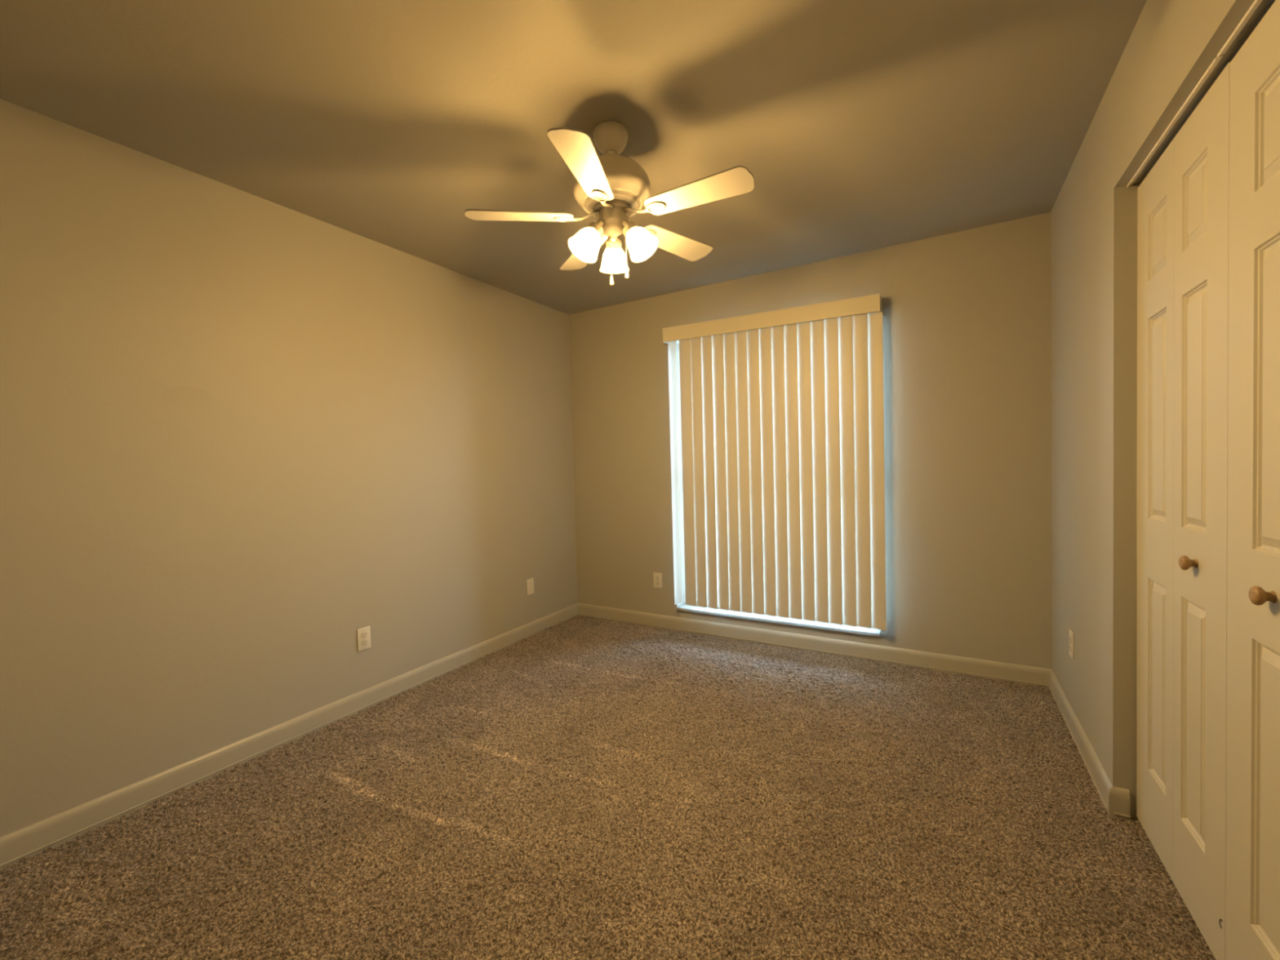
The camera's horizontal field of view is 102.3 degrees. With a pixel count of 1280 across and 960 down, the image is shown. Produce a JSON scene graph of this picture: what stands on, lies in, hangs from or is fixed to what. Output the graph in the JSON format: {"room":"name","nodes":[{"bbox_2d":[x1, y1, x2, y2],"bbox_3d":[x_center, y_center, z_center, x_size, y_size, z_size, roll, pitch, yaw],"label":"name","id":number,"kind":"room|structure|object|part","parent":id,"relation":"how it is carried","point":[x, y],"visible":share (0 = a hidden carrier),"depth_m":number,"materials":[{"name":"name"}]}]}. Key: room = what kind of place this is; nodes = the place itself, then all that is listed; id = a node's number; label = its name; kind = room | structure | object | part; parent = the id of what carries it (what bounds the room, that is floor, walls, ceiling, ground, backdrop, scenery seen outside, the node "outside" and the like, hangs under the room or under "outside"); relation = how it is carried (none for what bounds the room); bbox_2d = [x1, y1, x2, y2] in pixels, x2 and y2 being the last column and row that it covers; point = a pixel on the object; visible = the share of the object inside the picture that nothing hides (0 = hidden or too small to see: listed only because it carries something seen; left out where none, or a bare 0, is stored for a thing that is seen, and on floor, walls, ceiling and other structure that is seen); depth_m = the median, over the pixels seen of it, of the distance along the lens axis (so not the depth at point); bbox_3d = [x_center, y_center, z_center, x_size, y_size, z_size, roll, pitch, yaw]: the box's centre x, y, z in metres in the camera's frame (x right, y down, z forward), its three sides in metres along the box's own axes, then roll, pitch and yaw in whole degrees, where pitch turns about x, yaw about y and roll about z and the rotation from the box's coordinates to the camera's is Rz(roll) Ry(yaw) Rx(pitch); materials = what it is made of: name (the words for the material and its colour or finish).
{"room":"empty bedroom","nodes":[
{"label":"empty bedroom","id":0,"kind":"room"},
{"bbox_2d":[0,98,577,837],"bbox_3d":[-1.466,0.007,2.725,0.120,2.540,3.880,-1,2,30],"label":"wall","id":1,"kind":"structure","parent":0,"point":[243,434],"depth_m":2.15,"materials":[{"name":"beige paint"}]},
{"bbox_2d":[0,603,578,870],"bbox_3d":[-1.397,1.134,2.691,0.017,0.106,3.560,-1,2,30],"label":"baseboard","id":2,"kind":"structure","parent":1,"relation":"attached to","point":[55,830],"depth_m":2.13,"materials":[{"name":"beige paint"}]},
{"bbox_2d":[356,626,371,651],"bbox_3d":[-1.423,0.818,2.659,0.008,0.114,0.070,-1,2,30],"label":"wall outlet","id":3,"kind":"object","parent":1,"relation":"attached to","point":[363,634],"visible":1,"depth_m":2.66,"materials":[{"name":"grey plastic"}]},
{"bbox_2d":[360,631,367,638],"bbox_3d":[-1.421,0.799,2.657,0.003,0.028,0.034,-1,2,30],"label":"receptacle","id":4,"kind":"object","parent":3,"relation":"attached to","point":[363,634],"depth_m":2.66,"materials":[{"name":"white plastic"}]},
{"bbox_2d":[361,639,368,645],"bbox_3d":[-1.420,0.838,2.658,0.003,0.028,0.034,-1,2,30],"label":"receptacle","id":5,"kind":"object","parent":3,"relation":"attached to","point":[364,642],"depth_m":2.66,"materials":[{"name":"white plastic"}]},
{"bbox_2d":[526,577,533,595],"bbox_3d":[-0.794,0.773,3.739,0.007,0.114,0.070,-1,2,30],"label":"blank wall plate","id":6,"kind":"object","parent":1,"relation":"attached to","point":[530,582],"visible":1,"depth_m":3.73,"materials":[{"name":"grey plastic"}]},
{"bbox_2d":[0,0,1146,314],"bbox_3d":[0.235,-1.328,1.671,4.142,0.100,3.880,-1,2,30],"label":"ceiling","id":7,"kind":"structure","parent":0,"point":[858,126],"depth_m":1.74,"materials":[{"name":"paint"}]},
{"bbox_2d":[464,120,754,285],"bbox_3d":[-0.066,-0.996,1.878,0.977,0.558,1.011,-1,2,30],"label":"ceiling fan","id":8,"kind":"object","parent":7,"relation":"hanging from","point":[611,187],"visible":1,"depth_m":1.82,"materials":[{"name":"white wood"}]},
{"bbox_3d":[-0.434,-0.951,1.857,0.383,0.006,0.124,-2,13,-7],"label":"blade","id":9,"kind":"part","parent":8,"relation":"part of","materials":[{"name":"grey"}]},
{"bbox_3d":[-0.165,-0.949,1.567,0.124,0.006,0.383,10,4,11],"label":"blade","id":10,"kind":"part","parent":8,"relation":"part of","materials":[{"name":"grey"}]},
{"bbox_3d":[-0.241,-0.967,2.202,0.124,0.006,0.383,-14,7,-24],"label":"blade","id":11,"kind":"part","parent":8,"relation":"part of","materials":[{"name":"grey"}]},
{"bbox_3d":[-0.177,-0.870,1.850,0.049,0.082,0.049,35,-17,-27],"label":"bulb","id":12,"kind":"part","parent":8,"relation":"part of","materials":[{"name":"white glass"}]},
{"bbox_3d":[-0.183,-0.859,1.847,0.117,0.099,0.117,35,-17,-27],"label":"lamp shade","id":13,"kind":"part","parent":8,"relation":"part of","materials":[{"name":"beige glass"}]},
{"bbox_3d":[-0.106,-0.823,1.893,0.003,0.147,0.003,-1,2,30],"label":"pull chain","id":14,"kind":"part","parent":8,"relation":"part of","materials":[{"name":"gold metal"}]},
{"bbox_3d":[-0.100,-0.866,2.000,0.117,0.099,0.117,-2,35,-2],"label":"lamp shade","id":15,"kind":"part","parent":8,"relation":"part of","materials":[{"name":"beige glass"}]},
{"bbox_3d":[-0.100,-0.877,1.993,0.049,0.082,0.049,-2,35,-2],"label":"bulb","id":16,"kind":"part","parent":8,"relation":"part of","materials":[{"name":"white glass"}]},
{"bbox_3d":[-0.052,-0.855,1.908,0.003,0.148,0.003,-1,2,30],"label":"pull chain","id":17,"kind":"part","parent":8,"relation":"part of","materials":[{"name":"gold metal"}]},
{"bbox_3d":[-0.009,-0.864,1.852,0.117,0.099,0.117,-37,-15,24],"label":"lamp shade","id":18,"kind":"part","parent":8,"relation":"part of","materials":[{"name":"beige glass"}]},
{"bbox_3d":[-0.015,-0.875,1.855,0.049,0.082,0.049,-37,-15,24],"label":"bulb","id":19,"kind":"part","parent":8,"relation":"part of","materials":[{"name":"white glass"}]},
{"bbox_3d":[0.147,-0.975,2.125,0.383,0.006,0.124,-3,-9,-43],"label":"blade","id":20,"kind":"part","parent":8,"relation":"part of","materials":[{"name":"white wood"}]},
{"bbox_3d":[0.194,-0.964,1.733,0.383,0.006,0.124,-1,-9,29],"label":"blade","id":21,"kind":"part","parent":8,"relation":"part of","materials":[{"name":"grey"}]},
{"bbox_2d":[0,615,1215,959],"bbox_3d":[0.265,1.162,1.724,3.882,0.013,3.580,-1,2,30],"label":"floor","id":22,"kind":"structure","parent":0,"point":[579,788],"depth_m":1.70,"materials":[{"name":"carpet"}]},
{"bbox_2d":[568,212,1052,669],"bbox_3d":[1.248,-0.084,3.270,4.022,2.540,0.200,-1,2,30],"label":"wall","id":23,"kind":"structure","parent":0,"point":[966,314],"depth_m":2.93,"materials":[{"name":"beige paint"}]},
{"bbox_2d":[653,572,662,588],"bbox_3d":[0.132,0.748,3.839,0.070,0.114,0.008,-1,2,30],"label":"wall outlet","id":24,"kind":"object","parent":23,"relation":"attached to","point":[657,576],"visible":1,"depth_m":3.84,"materials":[{"name":"grey plastic"}]},
{"bbox_2d":[675,340,880,636],"bbox_3d":[0.868,-0.035,3.462,1.360,1.950,0.185,-1,2,30],"label":"window","id":25,"kind":"structure","parent":23,"relation":"in","point":[778,620],"depth_m":3.56,"materials":[{"name":"white metal"}]},
{"bbox_3d":[0.899,-0.048,3.516,1.360,1.928,0.060,-1,2,30],"label":"frame","id":26,"kind":"part","parent":25,"relation":"part of","materials":[{"name":"white metal"}]},
{"bbox_2d":[662,293,886,630],"bbox_3d":[0.815,-0.096,3.337,1.396,1.950,0.118,-1,2,30],"label":"vertical blind","id":27,"kind":"object","parent":25,"relation":"attached to","point":[782,411],"visible":1,"depth_m":3.26,"materials":[{"name":"beige plastic"}]},
{"bbox_3d":[0.892,0.929,3.493,1.353,0.022,0.185,-1,2,30],"label":"sill","id":28,"kind":"part","parent":25,"relation":"part of","materials":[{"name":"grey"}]},
{"bbox_2d":[577,603,1051,688],"bbox_3d":[0.814,1.050,3.451,3.072,0.106,0.017,-1,2,30],"label":"baseboard","id":29,"kind":"structure","parent":23,"relation":"attached to","point":[1021,674],"depth_m":3.20,"materials":[{"name":"beige paint"}]},
{"bbox_2d":[1050,0,1275,820],"bbox_3d":[1.268,-0.016,1.083,0.115,2.540,3.560,-1,2,30],"label":"wall","id":30,"kind":"structure","parent":0,"point":[1171,44],"depth_m":1.74,"materials":[{"name":"beige paint"}]},
{"bbox_2d":[1069,629,1074,659],"bbox_3d":[1.889,0.719,2.259,0.008,0.114,0.070,-1,2,30],"label":"wall outlet","id":31,"kind":"object","parent":30,"relation":"attached to","point":[1071,633],"visible":1,"depth_m":2.24,"materials":[{"name":"grey plastic"}]},
{"bbox_2d":[1048,669,1112,814],"bbox_3d":[1.858,1.061,2.208,0.017,0.106,1.113,-1,2,30],"label":"baseboard","id":32,"kind":"structure","parent":30,"relation":"attached to","point":[1100,778],"depth_m":2.06,"materials":[{"name":"beige paint"}]},
{"bbox_2d":[1108,786,1130,819],"bbox_3d":[1.599,1.083,1.720,0.053,0.106,0.017,-1,2,30],"label":"baseboard","id":33,"kind":"object","parent":30,"relation":"attached to","point":[1118,797],"visible":1,"depth_m":1.72,"materials":[{"name":"beige paint"}]},
{"bbox_2d":[1136,61,1231,959],"bbox_3d":[1.461,0.099,1.409,0.064,2.039,0.612,-1,2,30],"label":"door","id":34,"kind":"structure","parent":30,"relation":"in","point":[1183,200],"depth_m":1.35,"materials":[{"name":"beige paint"}]},
{"bbox_3d":[1.376,0.208,1.293,0.032,0.037,0.037,-1,2,30],"label":"knob","id":35,"kind":"part","parent":34,"relation":"part of","materials":[{"name":"brown wood"}]},
{"bbox_2d":[1126,0,1262,187],"bbox_3d":[1.256,-0.916,1.115,0.012,0.008,1.243,-1,2,30],"label":"trim","id":36,"kind":"structure","parent":30,"relation":"attached to","point":[1255,5],"depth_m":1.19,"materials":[{"name":"white metal"}]},
{"bbox_2d":[1225,0,1279,959],"bbox_3d":[1.153,0.123,0.880,0.064,2.039,0.612,-1,2,30],"label":"door","id":37,"kind":"structure","parent":30,"relation":"in","point":[1252,891],"depth_m":1.05,"materials":[{"name":"beige paint"}]},
{"bbox_3d":[1.202,0.224,0.995,0.032,0.037,0.037,-1,2,30],"label":"knob","id":38,"kind":"part","parent":37,"relation":"part of","materials":[{"name":"brown wood"}]}
]}

